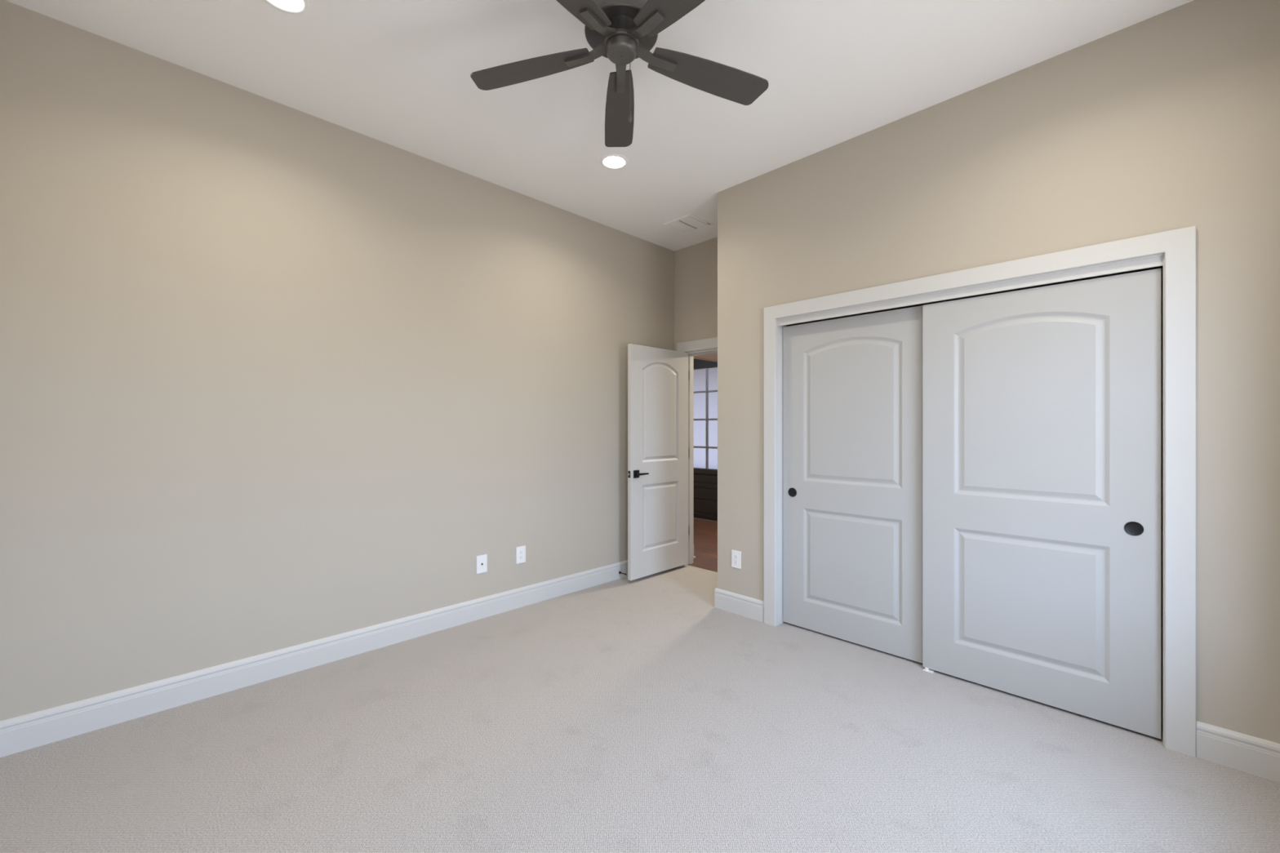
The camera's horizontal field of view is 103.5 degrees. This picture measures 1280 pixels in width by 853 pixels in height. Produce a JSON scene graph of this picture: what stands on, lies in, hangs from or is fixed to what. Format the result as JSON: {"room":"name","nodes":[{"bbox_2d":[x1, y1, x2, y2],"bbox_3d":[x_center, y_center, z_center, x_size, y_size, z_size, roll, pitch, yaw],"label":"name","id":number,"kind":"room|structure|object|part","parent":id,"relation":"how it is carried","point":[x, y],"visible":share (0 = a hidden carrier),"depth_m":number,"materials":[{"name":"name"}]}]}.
{"room":"empty bedroom","nodes":[
{"label":"empty bedroom","id":0,"kind":"room"},
{"bbox_2d":[0,0,674,720],"bbox_3d":[-1.183,-0.202,3.516,0.120,3.056,4.380,0,0,45],"label":"wall","id":1,"kind":"structure","parent":0,"point":[274,375],"depth_m":2.62,"materials":[{"name":"beige paint"}]},
{"bbox_2d":[0,560,627,757],"bbox_3d":[-1.128,1.256,3.476,0.015,0.141,4.160,0,0,45],"label":"baseboard","id":2,"kind":"structure","parent":1,"relation":"attached to","point":[37,729],"depth_m":2.61,"materials":[{"name":"grey paint"}]},
{"bbox_2d":[476,554,487,573],"bbox_3d":[-1.098,0.951,3.506,0.015,0.123,0.079,0,0,45],"label":"outlet","id":3,"kind":"object","parent":1,"relation":"attached to","point":[482,560],"visible":1,"depth_m":3.51,"materials":[{"name":"white plastic"}]},
{"bbox_2d":[515,545,525,564],"bbox_3d":[-0.880,0.942,3.728,0.008,0.123,0.079,0,0,45],"label":"wall outlet","id":4,"kind":"object","parent":1,"relation":"attached to","point":[520,551],"visible":1,"depth_m":3.73,"materials":[{"name":"white plastic"}]},
{"bbox_2d":[519,550,523,559],"bbox_3d":[-0.878,0.942,3.726,0.033,0.067,0.002,0,0,-45],"label":"receptacle","id":5,"kind":"object","parent":4,"relation":"attached to","point":[521,552],"depth_m":3.73,"materials":[{"name":"white plastic"}]},
{"bbox_2d":[5,0,1193,251],"bbox_3d":[0.196,-1.780,2.137,4.020,0.100,4.380,0,0,45],"label":"ceiling","id":6,"kind":"structure","parent":0,"point":[394,73],"depth_m":2.43,"materials":[{"name":"white paint"}]},
{"bbox_2d":[263,0,309,14],"bbox_3d":[-1.432,-1.727,2.019,0.184,0.006,0.184,0,0,45],"label":"recessed light","id":7,"kind":"object","parent":6,"relation":"in","point":[291,6],"visible":1,"depth_m":2.06,"materials":[{"name":"white glass"}]},
{"bbox_2d":[600,154,628,169],"bbox_3d":[-0.168,-1.727,3.284,0.184,0.006,0.184,0,0,45],"label":"recessed light","id":8,"kind":"object","parent":6,"relation":"in","point":[614,162],"visible":1,"depth_m":3.28,"materials":[{"name":"white glass"}]},
{"bbox_2d":[470,0,768,146],"bbox_3d":[-0.065,-1.463,1.890,1.206,0.534,1.220,0,0,45],"label":"ceiling fan","id":9,"kind":"object","parent":6,"relation":"hanging from","point":[622,32],"visible":1,"depth_m":1.98,"materials":[{"name":"brown metal"}]},
{"bbox_3d":[-0.440,-1.434,2.024,0.514,0.048,0.139,0,0,14],"label":"blade","id":10,"kind":"part","parent":9,"relation":"part of","materials":[{"name":"black wood"}]},
{"bbox_3d":[-0.278,-1.434,1.606,0.139,0.048,0.514,0,0,32],"label":"blade","id":11,"kind":"part","parent":9,"relation":"part of","materials":[{"name":"black wood"}]},
{"bbox_3d":[-0.092,-1.434,2.308,0.139,0.048,0.514,0,0,-4],"label":"blade","id":12,"kind":"part","parent":9,"relation":"part of","materials":[{"name":"black wood"}]},
{"bbox_3d":[-0.039,-1.345,1.976,0.006,0.207,0.007,0,0,45],"label":"pull chain","id":13,"kind":"part","parent":9,"relation":"part of","materials":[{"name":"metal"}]},
{"bbox_3d":[0.171,-1.434,1.631,0.139,0.048,0.514,0,0,-40],"label":"blade","id":14,"kind":"part","parent":9,"relation":"part of","materials":[{"name":"black wood"}]},
{"bbox_3d":[0.285,-1.434,2.065,0.514,0.048,0.139,0,0,-22],"label":"blade","id":15,"kind":"part","parent":9,"relation":"part of","materials":[{"name":"black wood"}]},
{"bbox_2d":[663,213,713,234],"bbox_3d":[0.412,-1.724,4.290,0.296,0.011,0.306,0,0,45],"label":"ceiling vent","id":16,"kind":"object","parent":6,"relation":"in","point":[688,224],"visible":1,"depth_m":4.27,"materials":[{"name":"white metal"}]},
{"bbox_3d":[0.368,-1.725,4.334,0.104,0.006,0.236,0,0,45],"label":"vent panel","id":17,"kind":"part","parent":16,"relation":"part of","materials":[{"name":"white paint"}]},
{"bbox_3d":[0.456,-1.725,4.247,0.104,0.006,0.236,0,0,45],"label":"vent panel","id":18,"kind":"part","parent":16,"relation":"part of","materials":[{"name":"white paint"}]},
{"bbox_2d":[0,517,1279,852],"bbox_3d":[0.086,1.386,3.640,6.300,0.120,6.410,0,0,45],"label":"floor","id":19,"kind":"structure","parent":0,"point":[644,714],"depth_m":2.00,"materials":[{"name":"carpet"}]},
{"bbox_2d":[922,666,934,673],"bbox_3d":[1.589,1.317,2.764,0.048,0.019,0.084,0,0,45],"label":"guide","id":20,"kind":"object","parent":19,"relation":"on","point":[927,669],"visible":0.54,"depth_m":2.74,"materials":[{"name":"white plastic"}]},
{"bbox_2d":[693,358,717,514],"bbox_3d":[1.844,-0.099,6.458,4.800,2.850,0.100,0,0,45],"label":"wall","id":21,"kind":"structure","parent":0,"point":[698,363],"depth_m":7.30,"materials":[{"name":"black paint"}]},
{"bbox_2d":[693,366,717,470],"bbox_3d":[0.885,-0.128,7.381,1.100,1.463,0.050,0,0,45],"label":"window","id":22,"kind":"structure","parent":21,"relation":"in","point":[705,380],"depth_m":7.33,"materials":[{"name":"glass"}]},
{"bbox_2d":[693,468,717,520],"bbox_3d":[0.857,0.965,7.352,1.700,0.722,0.030,0,0,45],"label":"panelling","id":23,"kind":"object","parent":21,"relation":"attached to","point":[706,506],"visible":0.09,"depth_m":7.26,"materials":[{"name":"black paint"}]},
{"bbox_2d":[693,356,717,362],"bbox_3d":[0.613,-0.926,6.218,0.022,0.135,1.980,0,0,45],"label":"trim","id":24,"kind":"structure","parent":21,"relation":"attached to","point":[694,357],"depth_m":6.42,"materials":[{"name":"paint"}]},
{"bbox_2d":[693,352,717,360],"bbox_3d":[1.713,-0.934,5.118,3.090,0.120,1.980,0,0,45],"label":"ceiling","id":25,"kind":"structure","parent":0,"point":[712,356],"depth_m":6.20,"materials":[{"name":"paint"}]},
{"bbox_2d":[674,237,1162,684],"bbox_3d":[1.688,-0.202,3.672,3.720,3.056,0.100,0,0,45],"label":"wall","id":26,"kind":"structure","parent":0,"point":[695,266],"depth_m":4.69,"materials":[{"name":"beige paint"}]},
{"bbox_2d":[627,343,688,580],"bbox_3d":[0.196,0.294,4.567,0.139,2.007,0.832,0,0,45],"label":"door","id":27,"kind":"structure","parent":26,"relation":"in","point":[658,450],"depth_m":4.50,"materials":[{"name":"grey paint"}]},
{"bbox_3d":[-0.030,0.399,4.310,0.007,0.066,0.066,0,0,45],"label":"handle","id":28,"kind":"part","parent":27,"relation":"part of","materials":[{"name":"black metal"}]},
{"bbox_3d":[0.020,0.399,4.325,0.045,0.022,0.118,0,0,45],"label":"lever","id":29,"kind":"part","parent":27,"relation":"part of","materials":[{"name":"black metal"}]},
{"bbox_2d":[693,355,693,563],"bbox_3d":[0.792,0.264,4.653,0.948,2.125,0.020,0,0,45],"label":"trim","id":30,"kind":"structure","parent":26,"relation":"attached to","point":[693,356],"depth_m":4.93,"materials":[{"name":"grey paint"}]},
{"bbox_2d":[676,337,717,565],"bbox_3d":[0.707,0.254,4.568,0.968,2.145,0.020,0,0,45],"label":"trim","id":31,"kind":"structure","parent":26,"relation":"attached to","point":[709,343],"depth_m":4.72,"materials":[{"name":"grey paint"}]},
{"bbox_2d":[685,347,717,565],"bbox_3d":[0.749,0.301,4.611,0.805,2.050,0.100,0,0,45],"label":"door frame","id":32,"kind":"structure","parent":26,"relation":"attached to","point":[691,354],"depth_m":4.88,"materials":[{"name":"grey paint"}]},
{"bbox_2d":[717,0,1279,743],"bbox_3d":[1.769,-0.202,3.018,2.680,3.056,0.710,0,0,45],"label":"wall","id":33,"kind":"structure","parent":0,"point":[1169,120],"depth_m":2.20,"materials":[{"name":"beige paint"}]},
{"bbox_2d":[731,550,741,568],"bbox_3d":[0.686,0.941,3.594,0.079,0.123,0.008,0,0,45],"label":"wall outlet","id":34,"kind":"object","parent":33,"relation":"attached to","point":[735,555],"visible":1,"depth_m":3.59,"materials":[{"name":"white plastic"}]},
{"bbox_2d":[733,554,737,564],"bbox_3d":[0.684,0.941,3.592,0.002,0.067,0.033,0,0,-45],"label":"receptacle","id":35,"kind":"object","parent":34,"relation":"attached to","point":[735,556],"depth_m":3.59,"materials":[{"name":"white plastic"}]},
{"bbox_2d":[714,587,764,622],"bbox_3d":[0.943,1.256,3.819,0.408,0.141,0.705,0,0,45],"label":"baseboard","id":36,"kind":"structure","parent":33,"relation":"attached to","point":[735,603],"depth_m":3.56,"materials":[{"name":"grey paint"}]},
{"bbox_2d":[782,305,922,663],"bbox_3d":[1.296,0.318,3.102,0.904,1.991,0.037,0,0,45],"label":"door","id":37,"kind":"structure","parent":33,"relation":"in","point":[852,386],"depth_m":3.06,"materials":[{"name":"grey paint"}]},
{"bbox_3d":[1.015,0.433,3.359,0.061,0.061,0.004,0,0,45],"label":"finger pull","id":38,"kind":"part","parent":37,"relation":"part of","materials":[{"name":"black metal"}]},
{"bbox_2d":[777,255,1163,326],"bbox_3d":[1.557,-0.698,2.743,1.788,0.039,0.010,0,0,45],"label":"trim","id":39,"kind":"structure","parent":33,"relation":"attached to","point":[1154,261],"depth_m":2.53,"materials":[{"name":"grey paint"}]},
{"bbox_2d":[764,225,1195,757],"bbox_3d":[1.592,0.294,2.778,1.828,2.063,0.120,0,0,45],"label":"door frame","id":40,"kind":"structure","parent":33,"relation":"attached to","point":[779,329],"depth_m":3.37,"materials":[{"name":"grey paint"}]},
{"bbox_2d":[922,268,1160,738],"bbox_3d":[1.883,0.322,2.455,0.909,1.983,0.037,0,0,45],"label":"door","id":41,"kind":"structure","parent":33,"relation":"in","point":[1042,406],"depth_m":2.39,"materials":[{"name":"grey paint"}]},
{"bbox_3d":[2.135,0.438,2.179,0.061,0.061,0.004,0,0,45],"label":"finger pull","id":42,"kind":"part","parent":41,"relation":"part of","materials":[{"name":"black metal"}]},
{"bbox_2d":[1195,720,1279,782],"bbox_3d":[2.351,1.256,1.923,0.310,0.141,0.015,0,0,45],"label":"baseboard","id":43,"kind":"structure","parent":33,"relation":"attached to","point":[1258,757],"depth_m":1.95,"materials":[{"name":"grey paint"}]}
]}

